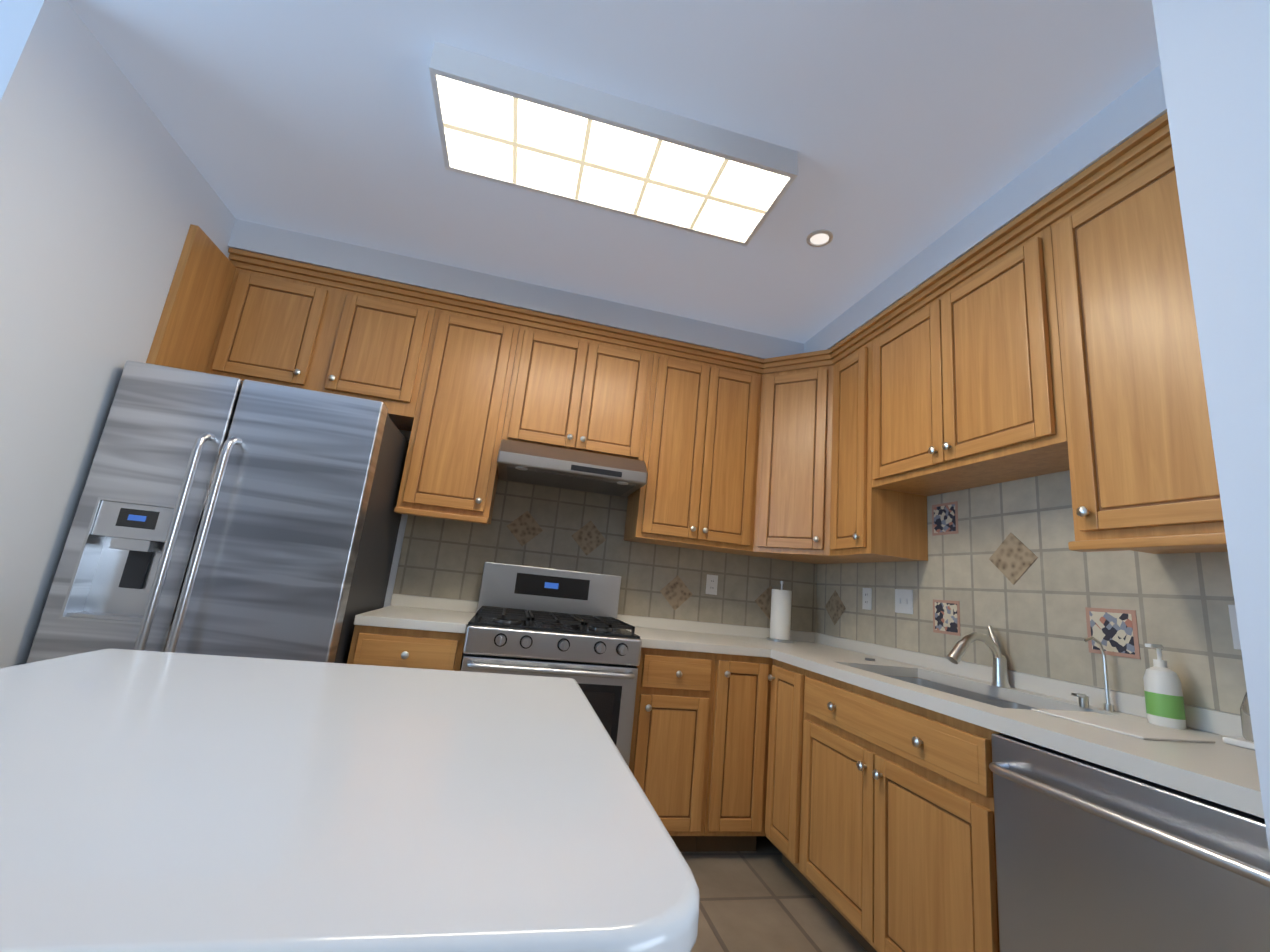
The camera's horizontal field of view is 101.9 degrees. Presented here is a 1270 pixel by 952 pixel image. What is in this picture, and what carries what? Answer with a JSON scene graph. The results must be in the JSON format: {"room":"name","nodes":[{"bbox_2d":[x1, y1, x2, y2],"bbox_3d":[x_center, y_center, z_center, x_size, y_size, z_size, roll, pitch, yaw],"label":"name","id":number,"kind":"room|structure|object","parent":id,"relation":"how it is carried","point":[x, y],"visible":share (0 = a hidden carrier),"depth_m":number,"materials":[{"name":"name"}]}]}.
{"room":"kitchen","nodes":[
{"label":"kitchen","id":0,"kind":"room"},
{"bbox_2d":[0,0,235,667],"bbox_3d":[-2.076,-0.021,1.909,0.120,2.700,1.430,9,-12,-12],"label":"wall","id":1,"kind":"structure","parent":0,"point":[108,195],"depth_m":1.72,"materials":[{"name":"white paint"}]},
{"bbox_2d":[383,429,815,632],"bbox_3d":[1.583,0.694,3.465,11.870,2.700,0.120,9,-12,-12],"label":"wall","id":2,"kind":"structure","parent":0,"point":[398,548],"depth_m":2.77,"materials":[{"name":"white"}]},
{"bbox_2d":[198,256,341,389],"bbox_3d":[-1.800,-0.683,2.663,0.468,0.638,0.330,9,-12,-12],"label":"upper cabinet","id":3,"kind":"object","parent":2,"relation":"attached to","point":[271,322],"depth_m":2.51,"materials":[{"name":"brown wood"}]},
{"bbox_2d":[314,280,433,429],"bbox_3d":[-1.346,-0.615,2.759,0.469,0.638,0.330,9,-12,-12],"label":"upper cabinet","id":4,"kind":"object","parent":2,"relation":"attached to","point":[374,343],"depth_m":2.61,"materials":[{"name":"brown wood"}]},
{"bbox_2d":[394,296,517,523],"bbox_3d":[-0.929,-0.325,2.805,0.438,1.098,0.330,9,-12,-12],"label":"upper cabinet","id":5,"kind":"object","parent":2,"relation":"attached to","point":[450,472],"depth_m":2.64,"materials":[{"name":"brown wood"}]},
{"bbox_2d":[498,316,653,460],"bbox_3d":[-0.325,-0.433,2.971,0.763,0.698,0.330,9,-12,-12],"label":"upper cabinet","id":6,"kind":"object","parent":2,"relation":"attached to","point":[568,387],"depth_m":2.81,"materials":[{"name":"brown wood"}]},
{"bbox_2d":[497,439,647,496],"bbox_3d":[-0.351,-0.034,2.806,0.755,0.148,0.492,9,-12,-12],"label":"range hood","id":7,"kind":"object","parent":6,"relation":"attached to","point":[540,465],"visible":1,"depth_m":2.62,"materials":[{"name":"silver metal"}]},
{"bbox_2d":[393,476,816,631],"bbox_3d":[-0.047,0.398,3.059,2.460,0.824,0.012,9,-12,-12],"label":"backsplash","id":8,"kind":"structure","parent":2,"relation":"attached to","point":[531,525],"depth_m":3.01,"materials":[{"name":"beige tile"}]},
{"bbox_2d":[706,574,717,594],"bbox_3d":[0.467,0.659,3.127,0.072,0.116,0.007,9,-12,-12],"label":"electrical outlet","id":9,"kind":"object","parent":8,"relation":"attached to","point":[711,583],"visible":1,"depth_m":3.12,"materials":[{"name":"white plastic"}]},
{"bbox_2d":[624,340,765,555],"bbox_3d":[0.389,-0.133,3.060,0.738,1.098,0.380,9,-12,-12],"label":"upper cabinet","id":10,"kind":"object","parent":2,"relation":"attached to","point":[706,410],"depth_m":2.92,"materials":[{"name":"brown wood"}]},
{"bbox_2d":[750,352,857,563],"bbox_3d":[1.007,-0.064,3.082,0.598,1.098,0.598,9,-12,-12],"label":"upper cabinet","id":11,"kind":"object","parent":2,"relation":"attached to","point":[788,514],"depth_m":2.90,"materials":[{"name":"brown wood"}]},
{"bbox_2d":[67,0,1160,343],"bbox_3d":[1.935,-1.390,0.283,10.640,0.100,7.120,9,-12,-12],"label":"ceiling","id":12,"kind":"structure","parent":0,"point":[907,130],"depth_m":1.73,"materials":[{"name":"white paint"}]},
{"bbox_2d":[429,41,798,245],"bbox_3d":[-0.068,-1.153,1.885,1.230,0.099,0.410,9,-12,-12],"label":"ceiling light","id":13,"kind":"object","parent":12,"relation":"attached to","point":[504,123],"visible":1,"depth_m":1.80,"materials":[{"name":"white plastic"}]},
{"bbox_2d":[228,64,1166,358],"bbox_3d":[-0.086,-1.098,2.032,3.470,0.150,2.500,9,-12,-12],"label":"soffit beam","id":14,"kind":"structure","parent":12,"relation":"attached to","point":[1130,112],"depth_m":2.59,"materials":[{"name":"white"}]},
{"bbox_2d":[806,230,832,246],"bbox_3d":[0.804,-1.033,2.244,0.110,0.008,0.110,9,-12,-12],"label":"recessed light","id":15,"kind":"object","parent":12,"relation":"in","point":[818,238],"visible":1,"depth_m":2.24,"materials":[{"name":"white plastic"}]},
{"bbox_2d":[681,834,866,951],"bbox_3d":[-1.336,1.332,1.266,5.500,0.050,2.750,9,-12,-12],"label":"floor","id":16,"kind":"structure","parent":0,"point":[762,898],"depth_m":1.96,"materials":[{"name":"beige tile"}]},
{"bbox_2d":[26,360,408,663],"bbox_3d":[-1.646,0.554,2.178,0.910,1.780,0.846,9,-12,-12],"label":"fridge","id":17,"kind":"object","parent":16,"relation":"on","point":[219,515],"visible":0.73,"depth_m":1.92,"materials":[{"name":"grey metal"}]},
{"bbox_2d":[0,649,699,951],"bbox_3d":[-0.544,0.777,0.605,0.960,0.915,0.920,9,-12,-12],"label":"kitchen island","id":18,"kind":"object","parent":16,"relation":"on","point":[153,801],"visible":1,"depth_m":0.46,"materials":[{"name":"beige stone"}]},
{"bbox_2d":[347,625,465,670],"bbox_3d":[-1.047,1.118,2.346,0.438,0.874,0.631,9,-12,-12],"label":"base cabinet","id":19,"kind":"object","parent":16,"relation":"on","point":[370,645],"depth_m":2.12,"materials":[{"name":"brown wood"}]},
{"bbox_2d":[354,594,477,633],"bbox_3d":[-0.998,0.644,2.451,0.439,0.100,0.647,9,-12,-12],"label":"countertop","id":20,"kind":"structure","parent":19,"relation":"on","point":[405,611],"depth_m":2.36,"materials":[{"name":"white stone"}]},
{"bbox_2d":[461,562,641,766],"bbox_3d":[-0.434,1.040,2.438,0.755,1.190,0.730,9,-12,-12],"label":"range","id":21,"kind":"object","parent":16,"relation":"on","point":[535,621],"visible":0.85,"depth_m":2.25,"materials":[{"name":"grey metal"}]},
{"bbox_2d":[629,648,646,776],"bbox_3d":[-0.464,1.206,2.470,0.803,0.874,0.631,9,-12,-12],"label":"base cabinet","id":22,"kind":"object","parent":16,"relation":"on","point":[642,668],"depth_m":2.30,"materials":[{"name":"brown wood"}]},
{"bbox_2d":[635,648,734,851],"bbox_3d":[0.120,1.293,2.594,0.440,0.874,0.631,9,-12,-12],"label":"base cabinet","id":23,"kind":"object","parent":16,"relation":"on","point":[698,763],"depth_m":2.32,"materials":[{"name":"brown wood"}]},
{"bbox_2d":[723,655,772,850],"bbox_3d":[0.406,1.336,2.655,0.315,0.874,0.631,9,-12,-12],"label":"base cabinet","id":24,"kind":"object","parent":16,"relation":"on","point":[747,762],"depth_m":2.38,"materials":[{"name":"brown wood"}]},
{"bbox_2d":[617,614,769,656],"bbox_3d":[0.258,0.831,2.712,0.629,0.100,0.660,9,-12,-12],"label":"countertop","id":25,"kind":"structure","parent":24,"relation":"on","point":[655,633],"depth_m":2.79,"materials":[{"name":"white stone"}]},
{"bbox_2d":[738,625,1263,817],"bbox_3d":[1.096,0.759,1.966,0.667,0.100,2.497,9,-12,-12],"label":"countertop","id":26,"kind":"structure","parent":24,"relation":"on","point":[1220,771],"depth_m":1.42,"materials":[{"name":"white stone"}]},
{"bbox_2d":[884,675,1037,709],"bbox_3d":[1.133,0.891,1.845,0.426,0.200,0.796,9,-12,-12],"label":"sink","id":27,"kind":"object","parent":26,"relation":"in","point":[993,701],"visible":0.04,"depth_m":2.05,"materials":[{"name":"silver metal"}]},
{"bbox_2d":[947,626,1010,687],"bbox_3d":[1.290,0.675,1.959,0.261,0.219,0.088,9,-12,-12],"label":"faucet","id":28,"kind":"object","parent":26,"relation":"on","point":[1000,678],"visible":1,"depth_m":1.94,"materials":[{"name":"silver metal"}]},
{"bbox_2d":[1071,637,1113,711],"bbox_3d":[1.444,0.621,1.634,0.097,0.219,0.060,9,-12,-12],"label":"tap","id":29,"kind":"object","parent":26,"relation":"on","point":[1083,700],"visible":0.98,"depth_m":1.62,"materials":[{"name":"silver metal"}]},
{"bbox_2d":[1032,708,1215,742],"bbox_3d":[1.263,0.652,1.352,0.230,0.005,0.270,9,-12,-12],"label":"cutting board","id":30,"kind":"object","parent":26,"relation":"on","point":[1126,727],"visible":1,"depth_m":1.32,"materials":[{"name":"white plastic"}]},
{"bbox_2d":[1143,643,1185,729],"bbox_3d":[1.488,0.589,1.454,0.078,0.216,0.077,9,-12,-12],"label":"soap bottle","id":31,"kind":"object","parent":26,"relation":"on","point":[1164,700],"visible":0.98,"depth_m":1.43,"materials":[{"name":"white plastic"}]},
{"bbox_2d":[1222,692,1254,749],"bbox_3d":[1.500,0.562,1.227,0.080,0.176,0.130,9,-12,-12],"label":"clear soap bottle","id":32,"kind":"object","parent":26,"relation":"on","point":[1246,740],"visible":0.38,"depth_m":1.24,"materials":[{"name":"white plastic"}]},
{"bbox_2d":[765,659,800,876],"bbox_3d":[0.945,1.320,2.316,0.631,0.874,0.313,9,-12,-12],"label":"base cabinet","id":33,"kind":"object","parent":16,"relation":"on","point":[784,749],"depth_m":2.25,"materials":[{"name":"brown wood"}]},
{"bbox_2d":[766,628,861,641],"bbox_3d":[0.910,0.929,2.850,0.420,0.100,0.660,9,-12,-12],"label":"countertop","id":34,"kind":"structure","parent":33,"relation":"on","point":[812,634],"depth_m":3.18,"materials":[{"name":"white stone"}]},
{"bbox_2d":[766,581,792,642],"bbox_3d":[0.864,0.799,3.053,0.150,0.346,0.150,9,-12,-12],"label":"paper towel holder","id":35,"kind":"object","parent":34,"relation":"on","point":[780,618],"visible":1,"depth_m":3.00,"materials":[{"name":"white paper"}]},
{"bbox_2d":[797,668,999,951],"bbox_3d":[1.075,1.218,1.778,0.631,0.874,0.977,9,-12,-12],"label":"base cabinet","id":36,"kind":"object","parent":16,"relation":"on","point":[880,825],"depth_m":1.60,"materials":[{"name":"brown wood"}]},
{"bbox_2d":[993,730,1002,898],"bbox_3d":[1.262,1.071,1.000,0.631,0.874,0.686,9,-12,-12],"label":"base cabinet","id":37,"kind":"object","parent":16,"relation":"on","point":[994,732],"depth_m":1.34,"materials":[{"name":"brown wood"}]},
{"bbox_2d":[989,734,1269,951],"bbox_3d":[1.218,1.070,1.011,0.696,0.872,0.600,9,-12,-12],"label":"dishwasher","id":38,"kind":"object","parent":16,"relation":"on","point":[1092,857],"visible":0.94,"depth_m":1.03,"materials":[{"name":"grey metal"}]},
{"bbox_2d":[820,633,1238,714],"bbox_3d":[1.536,0.391,2.073,0.120,2.700,2.630,9,-12,-12],"label":"wall","id":39,"kind":"structure","parent":0,"point":[1026,673],"depth_m":1.96,"materials":[{"name":"white"}]},
{"bbox_2d":[818,328,927,562],"bbox_3d":[1.212,-0.127,2.690,0.380,1.098,0.378,9,-12,-12],"label":"upper cabinet","id":40,"kind":"object","parent":39,"relation":"attached to","point":[862,524],"depth_m":2.60,"materials":[{"name":"brown wood"}]},
{"bbox_2d":[866,208,1061,499],"bbox_3d":[1.399,-0.389,2.118,0.330,0.788,0.893,9,-12,-12],"label":"upper cabinet","id":41,"kind":"object","parent":39,"relation":"attached to","point":[962,379],"depth_m":1.97,"materials":[{"name":"brown wood"}]},
{"bbox_2d":[813,470,1246,714],"bbox_3d":[1.461,0.356,2.130,0.012,0.824,2.497,9,-12,-12],"label":"backsplash","id":42,"kind":"structure","parent":39,"relation":"attached to","point":[1023,580],"depth_m":1.90,"materials":[{"name":"beige tile"}]},
{"bbox_2d":[862,588,871,609],"bbox_3d":[1.263,0.668,2.807,0.007,0.116,0.072,9,-12,-12],"label":"electrical outlet","id":43,"kind":"object","parent":42,"relation":"attached to","point":[867,599],"visible":1,"depth_m":2.80,"materials":[{"name":"white plastic"}]},
{"bbox_2d":[895,589,912,613],"bbox_3d":[1.325,0.618,2.544,0.012,0.116,0.118,9,-12,-12],"label":"light switch","id":44,"kind":"object","parent":42,"relation":"attached to","point":[903,600],"visible":1,"depth_m":2.54,"materials":[{"name":"white plastic"}]},
{"bbox_2d":[1228,605,1240,649],"bbox_3d":[1.613,0.399,1.353,0.008,0.116,0.072,9,-12,-12],"label":"electrical outlet","id":45,"kind":"object","parent":42,"relation":"attached to","point":[1234,627],"visible":0.27,"depth_m":1.38,"materials":[{"name":"white plastic"}]},
{"bbox_2d":[1046,124,1227,553],"bbox_3d":[1.563,-0.380,1.337,0.330,1.098,0.668,9,-12,-12],"label":"upper cabinet","id":46,"kind":"object","parent":39,"relation":"attached to","point":[1054,332],"depth_m":1.43,"materials":[{"name":"brown wood"}]},
{"bbox_2d":[1152,0,1269,854],"bbox_3d":[1.306,0.087,0.768,0.950,2.700,0.130,9,-12,-12],"label":"wall","id":47,"kind":"structure","parent":0,"point":[1214,55],"depth_m":0.76,"materials":[{"name":"white"}]}
]}

